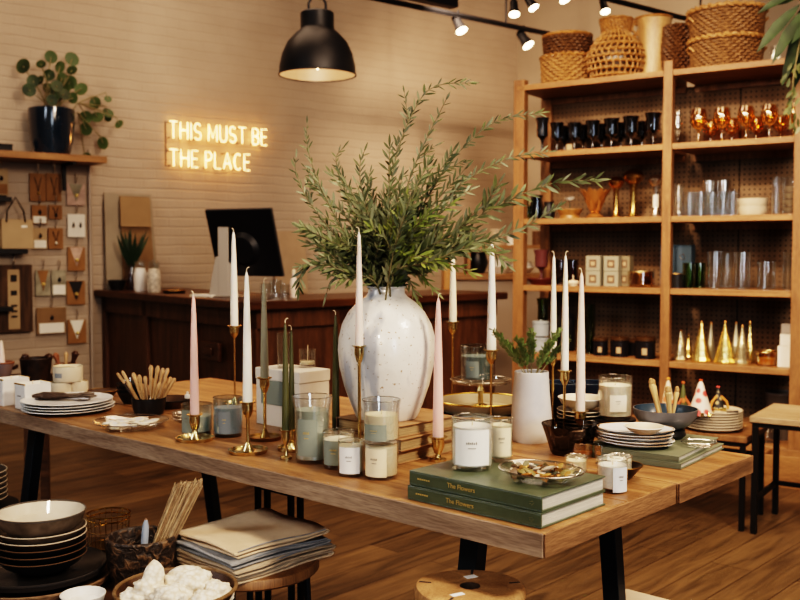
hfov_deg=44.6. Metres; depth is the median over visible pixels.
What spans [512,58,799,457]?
shelving unit
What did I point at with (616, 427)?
oval plate
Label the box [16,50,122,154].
leaf plant
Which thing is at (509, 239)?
canister
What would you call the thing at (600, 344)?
tin
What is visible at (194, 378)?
taper candle
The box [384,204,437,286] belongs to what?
branch
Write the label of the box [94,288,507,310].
countertop
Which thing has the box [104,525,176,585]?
pot
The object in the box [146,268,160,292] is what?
apothecary jar
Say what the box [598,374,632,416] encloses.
jar candle
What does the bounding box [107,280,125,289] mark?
serving bowl
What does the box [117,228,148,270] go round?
greenery
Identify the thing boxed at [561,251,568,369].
taper candle
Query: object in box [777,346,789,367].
carton
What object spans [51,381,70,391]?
candle tin
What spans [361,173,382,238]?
branch
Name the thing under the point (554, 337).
sprig
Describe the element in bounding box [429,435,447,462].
candlestick
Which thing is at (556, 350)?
sprig
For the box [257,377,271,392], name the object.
candle cup
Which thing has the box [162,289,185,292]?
tray
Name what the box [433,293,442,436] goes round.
taper candle
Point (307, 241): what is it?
branch
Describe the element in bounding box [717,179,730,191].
drinking glass
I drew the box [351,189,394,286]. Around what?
branch
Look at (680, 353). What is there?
cone tree
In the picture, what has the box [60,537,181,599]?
display table
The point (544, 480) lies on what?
shell
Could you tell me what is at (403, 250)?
branch
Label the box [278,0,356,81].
pendant lamp
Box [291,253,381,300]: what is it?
branch
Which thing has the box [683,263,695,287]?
glass tumbler
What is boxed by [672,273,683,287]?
votive
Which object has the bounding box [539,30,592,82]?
lidded basket
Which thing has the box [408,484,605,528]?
book
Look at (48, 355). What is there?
tool
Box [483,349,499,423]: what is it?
candlestick
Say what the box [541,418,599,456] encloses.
bowl
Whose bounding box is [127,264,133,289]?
bud vase
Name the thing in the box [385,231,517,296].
branch
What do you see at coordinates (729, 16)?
round basket
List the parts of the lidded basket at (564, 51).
lid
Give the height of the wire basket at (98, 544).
0.085 m
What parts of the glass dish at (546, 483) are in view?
dish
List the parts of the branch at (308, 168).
stem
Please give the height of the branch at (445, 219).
0.291 m
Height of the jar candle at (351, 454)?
0.078 m
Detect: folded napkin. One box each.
[176,535,330,569]
[176,543,335,578]
[176,550,334,584]
[177,508,329,558]
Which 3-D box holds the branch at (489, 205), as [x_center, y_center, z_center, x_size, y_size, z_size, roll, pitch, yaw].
[0.207,-0.112,2.280,0.557,0.373,0.125,1,3,13]
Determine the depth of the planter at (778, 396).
5.69 m
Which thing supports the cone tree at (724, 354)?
on the shelving unit at (683, 159)
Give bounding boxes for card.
[0,161,7,195]
[29,163,45,201]
[31,195,46,223]
[33,218,46,248]
[35,259,49,295]
[36,297,65,334]
[46,164,60,200]
[48,195,61,218]
[48,218,62,248]
[51,260,65,295]
[66,173,84,205]
[66,271,84,304]
[67,204,84,236]
[67,237,84,270]
[67,309,85,343]
[567,144,571,149]
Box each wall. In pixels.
[0,0,517,389]
[517,0,799,331]
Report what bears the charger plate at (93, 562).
on the charger plate at (101, 578)
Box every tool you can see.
[21,353,28,358]
[45,353,52,359]
[53,353,59,363]
[63,352,68,363]
[70,351,78,363]
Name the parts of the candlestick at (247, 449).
stem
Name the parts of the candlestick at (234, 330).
stem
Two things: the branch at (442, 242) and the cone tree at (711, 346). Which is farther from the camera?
the cone tree at (711, 346)
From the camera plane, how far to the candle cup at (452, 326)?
3.01 m
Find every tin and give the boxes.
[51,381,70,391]
[52,364,82,382]
[71,380,87,391]
[593,336,608,355]
[610,335,628,356]
[629,338,634,355]
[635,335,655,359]
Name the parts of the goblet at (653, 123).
stem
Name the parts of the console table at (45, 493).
leg, leg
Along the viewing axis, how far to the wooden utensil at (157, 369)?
2.96 m
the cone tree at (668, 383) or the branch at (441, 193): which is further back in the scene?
the cone tree at (668, 383)
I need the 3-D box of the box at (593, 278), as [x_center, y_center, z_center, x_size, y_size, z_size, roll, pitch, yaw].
[1.240,-0.137,6.184,0.096,0.094,0.099,2,4,34]
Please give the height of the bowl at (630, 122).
0.116 m
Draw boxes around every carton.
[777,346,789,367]
[780,334,789,345]
[781,323,789,333]
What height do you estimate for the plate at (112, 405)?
0.014 m
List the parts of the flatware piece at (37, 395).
handle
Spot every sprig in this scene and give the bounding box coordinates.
[489,328,523,372]
[507,340,525,372]
[512,335,528,372]
[526,327,536,372]
[536,338,553,372]
[537,327,561,372]
[540,335,571,372]
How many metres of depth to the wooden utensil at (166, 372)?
3.01 m
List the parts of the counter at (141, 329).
frame, drawer pull, frame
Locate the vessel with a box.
[471,252,487,272]
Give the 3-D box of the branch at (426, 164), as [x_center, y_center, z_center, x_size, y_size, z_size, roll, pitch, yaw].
[0.019,-0.139,2.442,0.159,0.409,0.081,-2,4,-35]
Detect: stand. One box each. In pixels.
[450,375,511,405]
[594,415,635,423]
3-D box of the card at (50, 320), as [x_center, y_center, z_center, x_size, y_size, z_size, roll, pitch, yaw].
[-2.636,0.118,7.387,0.223,0.282,0.046,-2,4,-39]
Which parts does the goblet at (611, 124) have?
stem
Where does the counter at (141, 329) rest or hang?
on the floor
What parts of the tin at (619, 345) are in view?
lid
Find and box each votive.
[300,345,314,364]
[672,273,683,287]
[755,350,777,366]
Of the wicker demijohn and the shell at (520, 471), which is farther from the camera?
the wicker demijohn
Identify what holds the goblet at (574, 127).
on the shelving unit at (683, 159)
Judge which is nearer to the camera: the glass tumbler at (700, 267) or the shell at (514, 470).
the shell at (514, 470)
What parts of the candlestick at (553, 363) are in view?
stem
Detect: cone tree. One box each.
[662,377,672,403]
[673,330,687,360]
[677,381,690,405]
[685,333,692,358]
[690,321,711,362]
[690,379,713,416]
[708,322,715,359]
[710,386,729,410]
[714,321,733,363]
[732,321,738,355]
[733,325,750,364]
[747,321,754,362]
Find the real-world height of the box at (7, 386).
0.092 m
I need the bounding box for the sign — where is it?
[165,121,266,170]
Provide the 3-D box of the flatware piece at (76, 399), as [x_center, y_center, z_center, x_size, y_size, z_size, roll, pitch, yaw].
[-1.054,0.307,3.038,0.171,0.016,0.015,0,3,6]
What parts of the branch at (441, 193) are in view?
stem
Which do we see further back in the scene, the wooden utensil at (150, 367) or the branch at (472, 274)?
the wooden utensil at (150, 367)
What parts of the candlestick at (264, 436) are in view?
stem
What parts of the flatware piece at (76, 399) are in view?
handle, blade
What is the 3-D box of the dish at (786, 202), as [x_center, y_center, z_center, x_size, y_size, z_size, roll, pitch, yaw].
[2.200,-0.548,5.505,0.074,0.023,0.074,0,3,0]
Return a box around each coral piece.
[119,587,143,599]
[133,560,164,599]
[148,581,193,599]
[164,565,212,593]
[189,589,220,599]
[205,579,233,599]
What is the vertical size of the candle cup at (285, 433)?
0.040 m
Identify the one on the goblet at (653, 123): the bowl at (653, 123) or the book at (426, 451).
the bowl at (653, 123)
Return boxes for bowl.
[0,360,18,376]
[0,499,86,537]
[0,518,86,544]
[0,526,86,551]
[0,533,86,558]
[0,539,86,565]
[0,546,86,577]
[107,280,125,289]
[112,567,237,599]
[116,381,143,387]
[116,386,137,391]
[116,390,138,403]
[494,259,510,272]
[534,250,548,268]
[535,117,548,138]
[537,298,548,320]
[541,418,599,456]
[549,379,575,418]
[550,122,563,140]
[558,393,598,409]
[568,122,581,139]
[569,379,606,394]
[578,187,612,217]
[585,120,599,137]
[595,459,642,479]
[604,118,619,136]
[623,115,639,134]
[628,271,654,284]
[633,403,698,430]
[645,112,661,132]
[711,411,726,415]
[737,198,767,206]
[737,206,767,214]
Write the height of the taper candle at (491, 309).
0.320 m
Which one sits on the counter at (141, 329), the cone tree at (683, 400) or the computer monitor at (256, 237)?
the computer monitor at (256, 237)
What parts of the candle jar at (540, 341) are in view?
lid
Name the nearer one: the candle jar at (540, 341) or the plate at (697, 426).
the plate at (697, 426)
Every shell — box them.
[510,467,520,477]
[511,473,531,478]
[513,475,527,481]
[516,460,529,467]
[518,469,525,473]
[519,465,535,475]
[534,473,550,476]
[540,475,552,482]
[541,462,556,471]
[550,477,562,481]
[556,468,566,479]
[558,471,570,476]
[559,463,574,473]
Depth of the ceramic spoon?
4.42 m
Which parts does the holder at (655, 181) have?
globe, stem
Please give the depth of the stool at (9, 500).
2.95 m
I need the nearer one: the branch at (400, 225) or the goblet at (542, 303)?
the branch at (400, 225)
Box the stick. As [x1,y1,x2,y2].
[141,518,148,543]
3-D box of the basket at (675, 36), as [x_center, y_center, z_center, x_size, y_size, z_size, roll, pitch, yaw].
[1.704,-1.522,5.971,0.218,0.313,0.218,2,4,34]
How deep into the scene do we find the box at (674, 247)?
6.01 m
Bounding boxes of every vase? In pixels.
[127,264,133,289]
[338,286,434,421]
[511,369,551,443]
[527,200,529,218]
[529,195,543,218]
[542,201,554,218]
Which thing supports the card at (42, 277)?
hanging from the wall at (213, 63)
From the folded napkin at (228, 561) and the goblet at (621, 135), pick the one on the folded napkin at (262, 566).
the folded napkin at (228, 561)
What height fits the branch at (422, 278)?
0.180 m
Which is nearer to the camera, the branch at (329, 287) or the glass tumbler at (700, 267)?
the branch at (329, 287)
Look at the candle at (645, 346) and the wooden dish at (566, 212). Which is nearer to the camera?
the candle at (645, 346)
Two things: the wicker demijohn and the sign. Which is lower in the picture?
the sign
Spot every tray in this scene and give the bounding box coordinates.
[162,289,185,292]
[162,291,184,292]
[443,392,511,415]
[443,411,510,425]
[680,439,717,445]
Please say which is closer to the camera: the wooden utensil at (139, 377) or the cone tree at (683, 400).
the wooden utensil at (139, 377)
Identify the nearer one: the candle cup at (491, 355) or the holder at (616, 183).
the candle cup at (491, 355)
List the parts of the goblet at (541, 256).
stem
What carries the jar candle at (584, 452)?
on the display table at (652, 489)
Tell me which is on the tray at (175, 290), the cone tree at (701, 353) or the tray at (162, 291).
the tray at (162, 291)
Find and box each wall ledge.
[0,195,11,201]
[0,249,27,253]
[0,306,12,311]
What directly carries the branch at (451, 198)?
on the branch at (400, 225)
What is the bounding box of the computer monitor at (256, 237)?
[205,207,284,296]
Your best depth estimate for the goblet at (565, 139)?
6.41 m
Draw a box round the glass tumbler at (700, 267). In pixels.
[696,263,705,287]
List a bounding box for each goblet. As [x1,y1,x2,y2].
[534,250,548,278]
[535,117,548,149]
[537,298,548,336]
[550,122,563,149]
[559,126,569,149]
[568,122,581,148]
[578,124,589,148]
[585,120,599,147]
[596,123,607,147]
[604,118,619,146]
[615,122,626,146]
[623,115,639,145]
[636,121,647,144]
[645,112,661,143]
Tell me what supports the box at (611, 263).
on the box at (611, 278)
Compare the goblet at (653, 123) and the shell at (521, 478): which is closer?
the shell at (521, 478)
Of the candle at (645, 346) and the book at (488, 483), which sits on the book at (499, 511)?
the book at (488, 483)
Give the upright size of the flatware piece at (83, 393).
0.016 m
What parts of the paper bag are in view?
handle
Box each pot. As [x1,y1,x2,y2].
[19,356,51,380]
[28,106,74,153]
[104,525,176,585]
[672,428,685,439]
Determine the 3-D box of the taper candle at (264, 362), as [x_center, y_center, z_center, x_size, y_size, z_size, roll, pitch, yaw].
[-0.358,0.080,2.571,0.022,0.276,0.022,0,3,0]
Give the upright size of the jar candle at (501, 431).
0.091 m
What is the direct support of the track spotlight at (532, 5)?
hanging from the ceiling
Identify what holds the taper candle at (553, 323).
on the candlestick
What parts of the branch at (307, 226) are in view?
stem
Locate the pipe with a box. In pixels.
[87,150,94,388]
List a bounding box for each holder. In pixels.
[608,177,624,216]
[623,169,643,216]
[648,175,661,216]
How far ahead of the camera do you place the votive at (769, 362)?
5.58 m
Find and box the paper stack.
[190,294,215,296]
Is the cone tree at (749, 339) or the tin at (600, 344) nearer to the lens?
the cone tree at (749, 339)
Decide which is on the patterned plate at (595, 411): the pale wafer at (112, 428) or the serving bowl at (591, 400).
the serving bowl at (591, 400)
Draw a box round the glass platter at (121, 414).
[92,414,168,431]
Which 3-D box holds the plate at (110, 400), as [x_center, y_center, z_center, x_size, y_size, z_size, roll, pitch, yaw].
[-1.035,0.321,3.035,0.276,0.014,0.275,-2,4,-34]
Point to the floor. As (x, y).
(694, 548)
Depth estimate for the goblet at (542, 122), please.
6.32 m
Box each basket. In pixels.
[86,507,130,550]
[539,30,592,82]
[660,22,689,70]
[685,0,768,38]
[686,31,766,67]
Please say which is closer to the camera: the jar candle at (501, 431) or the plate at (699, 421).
the jar candle at (501, 431)
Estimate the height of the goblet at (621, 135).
0.180 m
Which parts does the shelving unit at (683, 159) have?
post, post, pegboard panel, post, rail, rail, rail, rail, pegboard panel, pegboard panel, post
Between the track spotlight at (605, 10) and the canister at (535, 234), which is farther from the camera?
the canister at (535, 234)
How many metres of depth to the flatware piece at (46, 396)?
3.03 m
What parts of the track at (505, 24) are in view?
suspension rod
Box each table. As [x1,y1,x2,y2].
[0,378,752,599]
[10,373,52,499]
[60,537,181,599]
[631,415,767,531]
[749,403,799,534]
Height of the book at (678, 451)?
0.014 m
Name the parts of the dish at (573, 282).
dish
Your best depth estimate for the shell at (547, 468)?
1.87 m
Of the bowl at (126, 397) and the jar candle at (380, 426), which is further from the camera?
the bowl at (126, 397)
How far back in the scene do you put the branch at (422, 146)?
2.44 m
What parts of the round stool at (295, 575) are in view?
leg, leg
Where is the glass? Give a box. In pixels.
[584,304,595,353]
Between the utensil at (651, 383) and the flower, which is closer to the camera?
the utensil at (651, 383)
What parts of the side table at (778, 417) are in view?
leg, frame, leg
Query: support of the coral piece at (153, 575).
in the bowl at (223, 576)
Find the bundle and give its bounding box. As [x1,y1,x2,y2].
[152,478,202,542]
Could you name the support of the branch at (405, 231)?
on the branch at (313, 230)
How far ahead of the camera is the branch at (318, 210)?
2.30 m
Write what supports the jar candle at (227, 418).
on the display table at (652, 489)
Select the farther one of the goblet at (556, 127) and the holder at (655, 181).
the goblet at (556, 127)
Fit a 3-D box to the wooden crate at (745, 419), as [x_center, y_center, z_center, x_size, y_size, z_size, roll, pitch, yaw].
[1.989,0.761,5.927,0.300,0.090,0.192,2,4,34]
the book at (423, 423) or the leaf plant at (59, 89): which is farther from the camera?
the leaf plant at (59, 89)
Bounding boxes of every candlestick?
[175,413,214,443]
[222,325,241,406]
[228,400,267,455]
[250,377,281,441]
[277,428,295,452]
[279,428,291,459]
[329,428,337,435]
[352,345,365,464]
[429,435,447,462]
[446,321,459,392]
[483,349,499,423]
[549,352,556,418]
[557,369,571,417]
[572,409,588,419]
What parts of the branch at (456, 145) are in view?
stem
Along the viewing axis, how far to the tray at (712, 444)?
2.33 m
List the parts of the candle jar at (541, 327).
lid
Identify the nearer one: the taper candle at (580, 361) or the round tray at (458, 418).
the taper candle at (580, 361)
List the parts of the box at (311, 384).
lid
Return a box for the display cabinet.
[442,245,539,393]
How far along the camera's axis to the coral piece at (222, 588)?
1.95 m
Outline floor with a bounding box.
[0,396,799,599]
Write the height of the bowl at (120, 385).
0.042 m
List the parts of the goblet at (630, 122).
stem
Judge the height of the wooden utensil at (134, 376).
0.112 m
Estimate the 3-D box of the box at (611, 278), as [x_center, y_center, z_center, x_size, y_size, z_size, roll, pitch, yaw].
[1.338,-0.133,6.116,0.095,0.093,0.098,2,4,34]
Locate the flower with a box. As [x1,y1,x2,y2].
[563,196,575,207]
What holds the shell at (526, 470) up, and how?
in the glass dish at (546, 483)
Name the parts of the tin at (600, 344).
lid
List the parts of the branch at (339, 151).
stem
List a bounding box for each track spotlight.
[452,10,467,34]
[509,0,519,17]
[516,25,533,49]
[524,0,538,11]
[559,0,569,3]
[599,0,610,14]
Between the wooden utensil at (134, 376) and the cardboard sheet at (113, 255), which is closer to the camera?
the wooden utensil at (134, 376)
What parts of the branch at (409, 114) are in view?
stem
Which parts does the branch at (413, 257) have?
stem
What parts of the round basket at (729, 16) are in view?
handle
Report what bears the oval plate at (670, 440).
on the oval plate at (601, 439)
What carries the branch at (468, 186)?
in the vase at (399, 337)
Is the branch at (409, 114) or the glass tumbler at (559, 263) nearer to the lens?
the branch at (409, 114)
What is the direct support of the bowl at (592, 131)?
on the goblet at (592, 131)
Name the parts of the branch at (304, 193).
stem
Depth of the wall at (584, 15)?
9.99 m
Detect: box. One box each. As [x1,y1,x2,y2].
[0,143,12,150]
[255,364,329,427]
[586,256,603,270]
[586,271,603,285]
[604,256,621,270]
[604,271,621,286]
[622,256,633,270]
[622,271,632,286]
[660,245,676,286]
[674,245,694,273]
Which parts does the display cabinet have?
post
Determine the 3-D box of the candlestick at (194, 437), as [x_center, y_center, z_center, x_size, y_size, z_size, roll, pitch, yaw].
[-0.540,0.334,2.570,0.102,0.069,0.102,0,3,0]
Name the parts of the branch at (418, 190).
stem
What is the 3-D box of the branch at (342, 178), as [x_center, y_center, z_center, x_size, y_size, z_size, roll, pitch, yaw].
[-0.100,-0.131,2.385,0.118,0.399,0.105,2,4,39]
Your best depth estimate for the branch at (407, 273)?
2.33 m
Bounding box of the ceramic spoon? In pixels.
[711,410,738,415]
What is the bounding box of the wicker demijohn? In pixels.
[585,15,645,77]
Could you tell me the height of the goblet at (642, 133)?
0.178 m
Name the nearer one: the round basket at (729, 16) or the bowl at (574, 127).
the round basket at (729, 16)
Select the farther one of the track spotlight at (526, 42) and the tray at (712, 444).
the track spotlight at (526, 42)
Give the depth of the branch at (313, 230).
2.27 m
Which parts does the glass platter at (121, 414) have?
dish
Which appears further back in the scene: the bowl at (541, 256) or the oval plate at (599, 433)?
the bowl at (541, 256)
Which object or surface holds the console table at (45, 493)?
on the floor
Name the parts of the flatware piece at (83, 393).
handle, blade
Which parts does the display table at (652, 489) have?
leg, leg, leg, leg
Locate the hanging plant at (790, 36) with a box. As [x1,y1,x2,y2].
[757,0,799,133]
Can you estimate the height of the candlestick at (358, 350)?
0.278 m
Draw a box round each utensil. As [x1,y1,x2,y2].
[116,373,133,396]
[121,371,138,399]
[127,382,137,399]
[132,373,141,399]
[137,375,143,399]
[143,376,147,399]
[149,365,152,399]
[152,366,159,399]
[154,382,161,398]
[157,368,164,396]
[158,368,168,397]
[160,377,171,398]
[163,378,175,397]
[648,378,660,412]
[653,379,661,411]
[664,386,671,412]
[672,386,679,412]
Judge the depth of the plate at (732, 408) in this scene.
4.52 m
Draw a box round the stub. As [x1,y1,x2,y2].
[0,341,4,362]
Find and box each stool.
[0,496,18,508]
[233,559,318,599]
[255,486,303,599]
[414,569,525,599]
[625,589,667,599]
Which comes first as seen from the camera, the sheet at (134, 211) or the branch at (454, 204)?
the branch at (454, 204)
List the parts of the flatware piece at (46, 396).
handle, blade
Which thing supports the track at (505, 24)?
hanging from the ceiling
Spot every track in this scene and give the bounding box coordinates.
[372,0,593,43]
[602,0,701,20]
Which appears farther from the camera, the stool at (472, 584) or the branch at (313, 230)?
the branch at (313, 230)
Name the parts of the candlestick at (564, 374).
stem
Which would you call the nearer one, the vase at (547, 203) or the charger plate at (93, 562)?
the charger plate at (93, 562)
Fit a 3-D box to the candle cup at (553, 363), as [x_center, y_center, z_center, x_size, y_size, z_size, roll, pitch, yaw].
[0.426,0.163,2.720,0.034,0.040,0.034,0,3,0]
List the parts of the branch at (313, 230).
stem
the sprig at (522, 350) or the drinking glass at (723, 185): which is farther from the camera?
the drinking glass at (723, 185)
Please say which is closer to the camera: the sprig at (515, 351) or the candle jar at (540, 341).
the sprig at (515, 351)
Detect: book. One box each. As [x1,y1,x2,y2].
[336,411,454,437]
[338,428,452,451]
[364,440,452,464]
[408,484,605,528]
[409,457,605,512]
[586,434,717,462]
[587,443,723,469]
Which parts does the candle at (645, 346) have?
lid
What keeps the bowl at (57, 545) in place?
on the bowl at (51, 553)
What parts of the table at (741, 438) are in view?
frame, leg, leg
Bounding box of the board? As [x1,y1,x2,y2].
[275,231,307,292]
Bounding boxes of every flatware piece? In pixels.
[32,392,81,397]
[35,397,80,400]
[40,394,96,398]
[41,392,93,394]
[67,397,90,400]
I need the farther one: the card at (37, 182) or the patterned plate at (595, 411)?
the card at (37, 182)
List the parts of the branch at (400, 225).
stem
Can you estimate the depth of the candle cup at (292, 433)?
2.43 m
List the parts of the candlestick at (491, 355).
stem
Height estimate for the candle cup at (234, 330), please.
0.040 m
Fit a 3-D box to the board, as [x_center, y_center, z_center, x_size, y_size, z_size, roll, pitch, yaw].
[-0.976,-0.338,8.685,0.353,0.557,0.082,-2,4,-39]
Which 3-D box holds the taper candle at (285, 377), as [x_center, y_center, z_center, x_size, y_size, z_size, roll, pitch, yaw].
[-0.273,0.183,2.328,0.018,0.280,0.018,0,3,0]
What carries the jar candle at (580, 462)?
on the display table at (652, 489)
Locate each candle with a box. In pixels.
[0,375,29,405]
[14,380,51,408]
[181,402,211,432]
[190,291,198,414]
[213,396,241,433]
[230,228,237,325]
[243,267,251,401]
[260,278,268,377]
[282,318,289,429]
[288,325,294,428]
[292,394,332,459]
[324,429,353,465]
[332,310,339,429]
[338,438,364,473]
[355,227,362,345]
[362,397,400,441]
[365,440,396,477]
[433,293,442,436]
[449,259,456,321]
[451,414,492,466]
[460,344,489,379]
[487,237,495,349]
[488,416,512,457]
[550,251,556,351]
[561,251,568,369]
[565,455,586,471]
[573,450,591,454]
[575,268,584,410]
[597,456,626,492]
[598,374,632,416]
[606,454,631,468]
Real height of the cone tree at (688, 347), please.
0.153 m
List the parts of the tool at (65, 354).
handle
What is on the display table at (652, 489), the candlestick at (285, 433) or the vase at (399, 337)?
the candlestick at (285, 433)
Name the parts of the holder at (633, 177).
stem, globe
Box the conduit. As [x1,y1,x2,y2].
[408,0,457,8]
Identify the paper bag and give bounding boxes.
[0,196,32,248]
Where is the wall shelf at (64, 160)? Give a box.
[0,150,106,190]
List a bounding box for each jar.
[133,268,146,290]
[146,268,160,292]
[532,320,549,335]
[534,336,548,351]
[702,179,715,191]
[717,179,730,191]
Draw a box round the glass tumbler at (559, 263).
[555,259,563,284]
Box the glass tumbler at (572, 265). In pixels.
[567,260,577,280]
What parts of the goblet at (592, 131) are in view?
stem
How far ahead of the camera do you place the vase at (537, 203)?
6.46 m
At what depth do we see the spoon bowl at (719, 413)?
4.41 m
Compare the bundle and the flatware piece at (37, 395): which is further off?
the flatware piece at (37, 395)
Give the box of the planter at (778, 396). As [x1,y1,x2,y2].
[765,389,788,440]
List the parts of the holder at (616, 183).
stem, globe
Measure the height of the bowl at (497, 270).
0.126 m
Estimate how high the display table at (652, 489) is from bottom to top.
0.760 m
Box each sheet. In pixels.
[103,193,156,289]
[119,196,153,289]
[119,197,150,226]
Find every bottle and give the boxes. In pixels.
[290,269,297,297]
[557,296,574,350]
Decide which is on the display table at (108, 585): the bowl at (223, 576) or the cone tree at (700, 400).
the bowl at (223, 576)
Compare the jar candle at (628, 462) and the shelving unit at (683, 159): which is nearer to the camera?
the jar candle at (628, 462)
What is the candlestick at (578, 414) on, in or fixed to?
on the display table at (652, 489)
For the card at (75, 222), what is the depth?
7.48 m
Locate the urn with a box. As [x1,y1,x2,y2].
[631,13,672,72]
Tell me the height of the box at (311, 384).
0.163 m
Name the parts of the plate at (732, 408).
plate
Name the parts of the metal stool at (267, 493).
leg, leg, frame, leg, leg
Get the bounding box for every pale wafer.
[109,425,120,429]
[117,423,130,427]
[141,419,152,422]
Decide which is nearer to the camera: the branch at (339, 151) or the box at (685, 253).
the branch at (339, 151)
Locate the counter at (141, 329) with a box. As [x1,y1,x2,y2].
[94,288,507,408]
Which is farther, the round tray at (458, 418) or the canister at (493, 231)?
the canister at (493, 231)
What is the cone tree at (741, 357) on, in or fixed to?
on the shelving unit at (683, 159)
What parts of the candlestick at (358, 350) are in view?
stem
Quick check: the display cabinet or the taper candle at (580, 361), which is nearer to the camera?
the taper candle at (580, 361)
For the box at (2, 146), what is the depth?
6.99 m
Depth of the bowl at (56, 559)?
2.14 m
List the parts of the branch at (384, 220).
stem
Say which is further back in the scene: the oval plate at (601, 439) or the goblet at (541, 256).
the goblet at (541, 256)
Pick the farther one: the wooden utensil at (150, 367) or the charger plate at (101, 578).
the wooden utensil at (150, 367)
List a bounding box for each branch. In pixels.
[289,149,362,271]
[291,221,381,286]
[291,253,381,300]
[292,224,371,263]
[293,221,381,286]
[295,219,386,286]
[297,239,378,285]
[300,117,350,246]
[305,176,373,249]
[309,217,342,235]
[314,207,383,286]
[319,263,370,305]
[320,247,372,284]
[323,165,370,234]
[332,141,366,240]
[333,165,383,277]
[337,225,385,288]
[344,142,384,264]
[345,184,372,243]
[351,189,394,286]
[352,175,384,212]
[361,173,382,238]
[362,214,407,285]
[369,183,386,278]
[373,134,404,270]
[374,166,407,249]
[376,153,436,299]
[380,159,437,270]
[381,78,479,223]
[381,193,421,286]
[382,198,416,286]
[383,218,414,286]
[383,244,450,286]
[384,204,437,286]
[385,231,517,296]
[386,142,458,265]
[386,228,451,286]
[389,164,430,209]
[390,160,472,252]
[391,171,610,286]
[398,92,449,206]
[398,231,485,279]
[398,236,486,283]
[401,224,481,282]
[404,108,550,239]
[406,273,422,308]
[410,270,443,298]
[414,258,481,278]
[415,190,465,240]
[417,197,460,238]
[417,209,460,248]
[421,146,557,231]
[432,185,478,213]
[442,200,566,263]
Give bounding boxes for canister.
[490,229,503,244]
[507,236,512,244]
[532,231,539,244]
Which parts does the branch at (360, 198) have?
stem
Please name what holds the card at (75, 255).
hanging from the wall at (213, 63)
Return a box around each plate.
[0,546,106,593]
[0,564,109,599]
[19,399,112,409]
[20,392,112,406]
[21,404,113,414]
[22,400,114,411]
[87,388,116,395]
[164,395,189,409]
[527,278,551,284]
[557,405,598,415]
[557,410,602,419]
[596,428,673,438]
[596,431,672,441]
[597,422,674,434]
[597,436,671,448]
[598,435,674,445]
[688,405,742,415]
[688,426,742,432]
[690,423,742,429]
[692,420,742,426]
[694,418,742,423]
[696,415,742,420]
[697,412,742,418]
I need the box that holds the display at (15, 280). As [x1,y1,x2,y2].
[0,254,32,332]
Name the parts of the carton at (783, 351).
lid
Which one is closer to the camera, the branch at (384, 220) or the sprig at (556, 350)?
the branch at (384, 220)
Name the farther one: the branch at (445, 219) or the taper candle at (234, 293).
the taper candle at (234, 293)
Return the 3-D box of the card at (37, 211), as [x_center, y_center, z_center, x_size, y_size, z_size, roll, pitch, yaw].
[-2.695,-0.678,7.298,0.114,0.220,0.046,-2,4,-39]
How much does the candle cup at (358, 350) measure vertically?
0.040 m
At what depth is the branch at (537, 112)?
2.31 m
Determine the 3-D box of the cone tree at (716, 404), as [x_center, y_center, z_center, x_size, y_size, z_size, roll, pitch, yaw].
[1.482,0.459,4.550,0.095,0.117,0.080,0,3,0]
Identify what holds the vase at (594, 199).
on the shelving unit at (683, 159)
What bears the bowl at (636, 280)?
on the shelving unit at (683, 159)
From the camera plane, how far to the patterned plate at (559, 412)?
2.63 m
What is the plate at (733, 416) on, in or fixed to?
on the plate at (698, 418)
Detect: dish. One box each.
[131,395,165,415]
[498,459,584,484]
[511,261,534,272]
[557,208,582,217]
[568,275,578,285]
[624,422,664,434]
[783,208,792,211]
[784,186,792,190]
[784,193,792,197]
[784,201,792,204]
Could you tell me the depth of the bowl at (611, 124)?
6.05 m
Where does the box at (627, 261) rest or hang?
on the box at (626, 277)
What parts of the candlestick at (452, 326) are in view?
stem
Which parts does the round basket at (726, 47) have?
handle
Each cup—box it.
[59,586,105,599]
[186,413,202,428]
[227,325,240,337]
[239,400,255,417]
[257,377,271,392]
[279,428,291,445]
[289,428,295,442]
[352,345,365,361]
[429,435,447,453]
[446,321,459,333]
[483,349,499,363]
[549,352,556,365]
[557,369,571,384]
[632,276,650,284]
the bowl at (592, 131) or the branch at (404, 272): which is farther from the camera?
the bowl at (592, 131)
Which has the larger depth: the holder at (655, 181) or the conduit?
the conduit
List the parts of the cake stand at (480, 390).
stem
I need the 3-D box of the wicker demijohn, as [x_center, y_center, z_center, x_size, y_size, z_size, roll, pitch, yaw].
[1.347,-1.562,6.090,0.371,0.384,0.371,-1,3,-13]
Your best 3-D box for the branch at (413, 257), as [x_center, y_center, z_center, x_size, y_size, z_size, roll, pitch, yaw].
[0.030,-0.031,2.302,0.063,0.208,0.228,-3,4,-42]
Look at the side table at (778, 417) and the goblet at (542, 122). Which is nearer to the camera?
the side table at (778, 417)
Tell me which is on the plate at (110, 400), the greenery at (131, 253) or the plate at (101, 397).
the plate at (101, 397)

